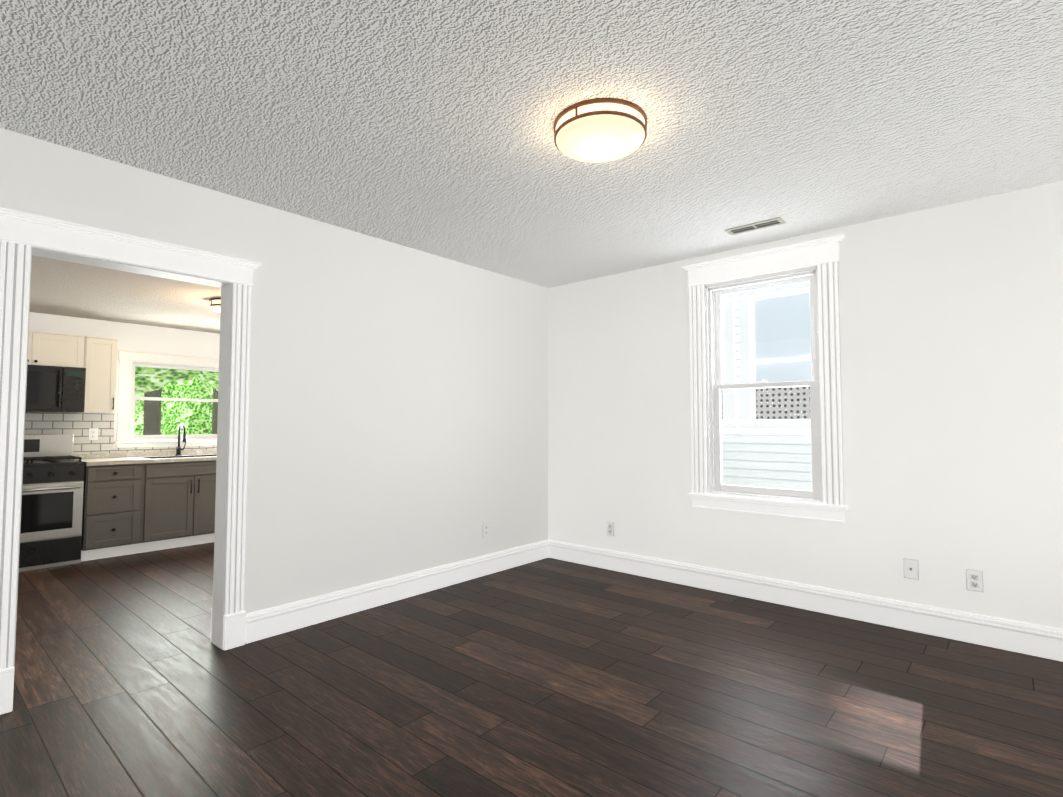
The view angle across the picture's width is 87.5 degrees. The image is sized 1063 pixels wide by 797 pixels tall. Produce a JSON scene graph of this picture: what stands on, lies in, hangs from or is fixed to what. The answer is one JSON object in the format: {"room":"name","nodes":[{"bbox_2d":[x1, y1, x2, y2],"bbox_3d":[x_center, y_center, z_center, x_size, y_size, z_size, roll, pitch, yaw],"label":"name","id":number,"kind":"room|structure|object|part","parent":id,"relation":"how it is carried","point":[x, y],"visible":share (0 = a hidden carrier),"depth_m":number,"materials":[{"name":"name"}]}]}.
{"room":"empty living room","nodes":[
{"label":"empty living room","id":0,"kind":"room"},
{"bbox_2d":[29,312,219,447],"bbox_3d":[-4.720,0.350,5.466,0.200,2.330,4.400,-2,-4,41],"label":"wall","id":1,"kind":"structure","parent":0,"point":[137,337],"depth_m":5.92,"materials":[{"name":"paint"}]},
{"bbox_2d":[27,330,84,367],"bbox_3d":[-4.661,-0.460,5.141,0.339,0.318,0.770,-2,-4,41],"label":"upper cabinet","id":2,"kind":"object","parent":1,"relation":"attached to","point":[45,348],"visible":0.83,"depth_m":5.18,"materials":[{"name":"beige wood"}]},
{"bbox_2d":[25,365,85,412],"bbox_3d":[-4.622,-0.087,5.094,0.437,0.423,0.767,-2,-4,41],"label":"over-the-range microwave","id":3,"kind":"object","parent":2,"relation":"attached to","point":[54,389],"visible":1,"depth_m":5.10,"materials":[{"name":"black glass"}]},
{"bbox_2d":[83,335,118,412],"bbox_3d":[-4.316,-0.230,5.523,0.346,0.743,0.255,-2,-4,41],"label":"upper cabinet","id":4,"kind":"object","parent":1,"relation":"attached to","point":[100,359],"visible":0.9,"depth_m":5.43,"materials":[{"name":"beige wood"}]},
{"bbox_2d":[25,412,216,453],"bbox_3d":[-4.188,0.406,5.916,0.008,0.485,2.780,-2,-4,41],"label":"tile backsplash","id":5,"kind":"structure","parent":1,"relation":"attached to","point":[78,425],"depth_m":5.57,"materials":[{"name":"white tile"}]},
{"bbox_2d":[88,428,97,439],"bbox_3d":[-4.437,0.362,5.617,0.008,0.119,0.075,-2,-4,41],"label":"outlet","id":6,"kind":"object","parent":5,"relation":"attached to","point":[93,434],"visible":1,"depth_m":5.62,"materials":[{"name":"grey plastic"}]},
{"bbox_2d":[114,349,218,447],"bbox_3d":[-3.986,0.023,6.288,0.270,1.030,1.230,-2,-4,41],"label":"window","id":7,"kind":"structure","parent":1,"relation":"in","point":[127,359],"depth_m":6.04,"materials":[{"name":"paint"}]},
{"bbox_3d":[-3.973,0.219,6.268,0.035,0.447,0.940,-2,-4,41],"label":"kitchen window sash","id":8,"kind":"part","parent":7,"relation":"part of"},
{"bbox_3d":[-4.003,-0.168,6.312,0.035,0.397,0.940,-2,-4,41],"label":"kitchen window sash","id":9,"kind":"part","parent":7,"relation":"part of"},
{"bbox_3d":[-3.973,0.219,6.268,0.004,0.385,0.868,-2,-4,41],"label":"sash glass","id":10,"kind":"part","parent":7,"relation":"part of","materials":[{"name":"clear glass"}]},
{"bbox_3d":[-4.003,-0.168,6.312,0.004,0.335,0.868,-2,-4,41],"label":"sash glass","id":11,"kind":"part","parent":7,"relation":"part of","materials":[{"name":"clear glass"}]},
{"bbox_2d":[30,255,220,333],"bbox_3d":[-3.391,-0.943,4.371,3.720,0.150,4.800,-2,-4,41],"label":"ceiling","id":12,"kind":"structure","parent":0,"point":[66,288],"depth_m":4.65,"materials":[{"name":"white paint"}]},
{"bbox_2d":[209,298,220,311],"bbox_3d":[-2.637,-0.795,4.836,0.300,0.102,0.300,-2,-4,41],"label":"kitchen ceiling light","id":13,"kind":"object","parent":12,"relation":"attached to","point":[215,304],"visible":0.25,"depth_m":4.71,"materials":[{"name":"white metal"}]},
{"bbox_2d":[0,128,547,630],"bbox_3d":[-1.448,0.135,3.606,0.150,2.585,5.170,-2,-4,41],"label":"wall","id":14,"kind":"structure","parent":0,"point":[398,412],"depth_m":3.78,"materials":[{"name":"paint"}]},
{"bbox_2d":[0,207,261,714],"bbox_3d":[-2.071,0.286,2.881,0.254,2.215,1.159,-2,-4,41],"label":"door frame","id":15,"kind":"structure","parent":14,"relation":"attached to","point":[25,237],"depth_m":2.83,"materials":[{"name":"paint"}]},
{"bbox_2d":[245,540,548,643],"bbox_3d":[-1.395,1.340,3.479,0.023,0.165,4.734,-2,-4,41],"label":"baseboard","id":16,"kind":"structure","parent":14,"relation":"attached to","point":[270,622],"depth_m":3.85,"materials":[{"name":"paint"}]},
{"bbox_2d":[483,522,488,537],"bbox_3d":[-0.381,1.106,4.668,0.008,0.119,0.075,-2,-4,41],"label":"outlet","id":17,"kind":"object","parent":14,"relation":"attached to","point":[485,529],"visible":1,"depth_m":4.66,"materials":[{"name":"grey plastic"}]},
{"bbox_2d":[0,542,1062,796],"bbox_3d":[-1.442,1.466,3.107,8.370,0.120,5.820,-2,-4,41],"label":"floor","id":18,"kind":"structure","parent":0,"point":[550,678],"depth_m":2.55,"materials":[{"name":"brown wood"}]},
{"bbox_2d":[19,434,84,571],"bbox_3d":[-4.537,0.909,4.957,0.657,1.165,0.752,-2,-4,41],"label":"range","id":19,"kind":"object","parent":18,"relation":"on","point":[52,505],"visible":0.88,"depth_m":4.92,"materials":[{"name":"silver metal"}]},
{"bbox_2d":[81,463,144,561],"bbox_3d":[-4.165,1.076,5.435,0.608,0.877,0.442,-2,-4,41],"label":"base cabinet","id":20,"kind":"object","parent":18,"relation":"on","point":[137,502],"depth_m":5.24,"materials":[{"name":"grey wood"}]},
{"bbox_2d":[145,459,215,551],"bbox_3d":[-3.725,1.100,5.941,0.608,0.877,0.900,-2,-4,41],"label":"base cabinet","id":21,"kind":"object","parent":18,"relation":"on","point":[179,497],"depth_m":5.65,"materials":[{"name":"grey wood"}]},
{"bbox_2d":[73,455,216,466],"bbox_3d":[-3.670,0.644,6.011,0.628,0.039,1.940,-2,-4,41],"label":"countertop","id":22,"kind":"structure","parent":21,"relation":"on","point":[124,458],"depth_m":5.58,"materials":[{"name":"beige stone"}]},
{"bbox_2d":[142,455,216,458],"bbox_3d":[-3.716,0.723,5.948,0.400,0.196,0.730,-2,-4,41],"label":"sink basin","id":23,"kind":"object","parent":22,"relation":"in","point":[177,456],"depth_m":6.05,"materials":[{"name":"silver metal"}]},
{"bbox_2d":[175,423,185,455],"bbox_3d":[-3.822,0.449,6.090,0.222,0.356,0.096,-2,-4,41],"label":"faucet","id":24,"kind":"object","parent":22,"relation":"on","point":[178,452],"depth_m":6.11,"materials":[{"name":"black metal"}]},
{"bbox_2d":[0,0,1062,287],"bbox_3d":[0.175,-1.297,2.261,4.450,0.150,5.170,-2,-4,41],"label":"ceiling","id":25,"kind":"structure","parent":0,"point":[426,126],"depth_m":2.33,"materials":[{"name":"white paint"}]},
{"bbox_2d":[554,98,646,162],"bbox_3d":[0.303,-1.154,2.455,0.410,0.116,0.410,-2,-4,41],"label":"flush-mount ceiling light","id":26,"kind":"object","parent":25,"relation":"attached to","point":[597,130],"visible":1,"depth_m":2.34,"materials":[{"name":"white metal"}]},
{"bbox_2d":[725,217,785,234],"bbox_3d":[1.494,-1.150,3.714,0.360,0.006,0.130,-2,-4,41],"label":"ceiling vent","id":27,"kind":"object","parent":25,"relation":"in","point":[757,226],"visible":1,"depth_m":3.70,"materials":[{"name":"metal"}]},
{"bbox_2d":[548,181,1062,629],"bbox_3d":[1.855,0.154,4.015,4.300,2.585,0.220,-2,-4,41],"label":"wall","id":28,"kind":"structure","parent":0,"point":[951,334],"depth_m":3.50,"materials":[{"name":"white paint"}]},
{"bbox_2d":[607,521,613,535],"bbox_3d":[0.685,1.134,4.834,0.075,0.119,0.008,-2,-4,41],"label":"outlet","id":29,"kind":"object","parent":28,"relation":"attached to","point":[610,528],"visible":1,"depth_m":4.83,"materials":[{"name":"grey plastic"}]},
{"bbox_2d":[681,234,848,522],"bbox_3d":[1.730,-0.116,4.120,1.157,1.910,0.304,-2,-4,41],"label":"window","id":30,"kind":"structure","parent":28,"relation":"in","point":[822,254],"depth_m":4.02,"materials":[{"name":"paint"}]},
{"bbox_3d":[1.741,-0.475,4.150,0.736,0.795,0.036,-2,-4,41],"label":"window sash","id":31,"kind":"part","parent":30,"relation":"part of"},
{"bbox_3d":[1.708,0.293,4.076,0.736,0.819,0.036,-2,-4,41],"label":"window sash","id":32,"kind":"part","parent":30,"relation":"part of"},
{"bbox_3d":[1.741,-0.468,4.150,0.654,0.721,0.004,-2,-4,41],"label":"sash glass","id":33,"kind":"part","parent":30,"relation":"part of","materials":[{"name":"clear glass"}]},
{"bbox_3d":[1.708,0.284,4.077,0.654,0.741,0.004,-2,-4,41],"label":"sash glass","id":34,"kind":"part","parent":30,"relation":"part of","materials":[{"name":"clear glass"}]},
{"bbox_2d":[548,539,1062,661],"bbox_3d":[1.700,1.362,3.932,4.100,0.165,0.023,-2,-4,41],"label":"baseboard","id":35,"kind":"structure","parent":28,"relation":"attached to","point":[1028,639],"depth_m":3.64,"materials":[{"name":"paint"}]},
{"bbox_2d":[903,558,918,579],"bbox_3d":[2.327,1.047,3.403,0.075,0.119,0.019,-2,-4,41],"label":"outlet plate","id":36,"kind":"object","parent":28,"relation":"attached to","point":[911,571],"visible":1,"depth_m":3.40,"materials":[{"name":"grey plastic"}]},
{"bbox_2d":[966,569,982,591],"bbox_3d":[2.561,1.053,3.207,0.075,0.119,0.008,-2,-4,41],"label":"outlet","id":37,"kind":"object","parent":28,"relation":"attached to","point":[974,580],"visible":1,"depth_m":3.20,"materials":[{"name":"grey plastic"}]},
{"label":"outside","id":38,"kind":"structure","parent":0,"visible":0},
{"bbox_3d":[-5.255,1.947,6.652,70.000,0.150,55.000,-2,-4,41],"label":"ground","id":39,"kind":"structure","parent":38,"visible":0},
{"bbox_2d":[134,367,218,434],"bbox_3d":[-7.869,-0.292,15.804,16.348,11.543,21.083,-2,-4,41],"label":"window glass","id":40,"kind":"object","parent":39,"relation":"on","point":[171,384],"depth_m":16.80,"materials":[{"name":"clear glass"}]},
{"bbox_2d":[721,282,811,489],"bbox_3d":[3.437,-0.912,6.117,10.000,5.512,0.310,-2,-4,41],"label":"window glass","id":41,"kind":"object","parent":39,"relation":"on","point":[783,353],"depth_m":6.53,"materials":[{"name":"white"}]}
]}

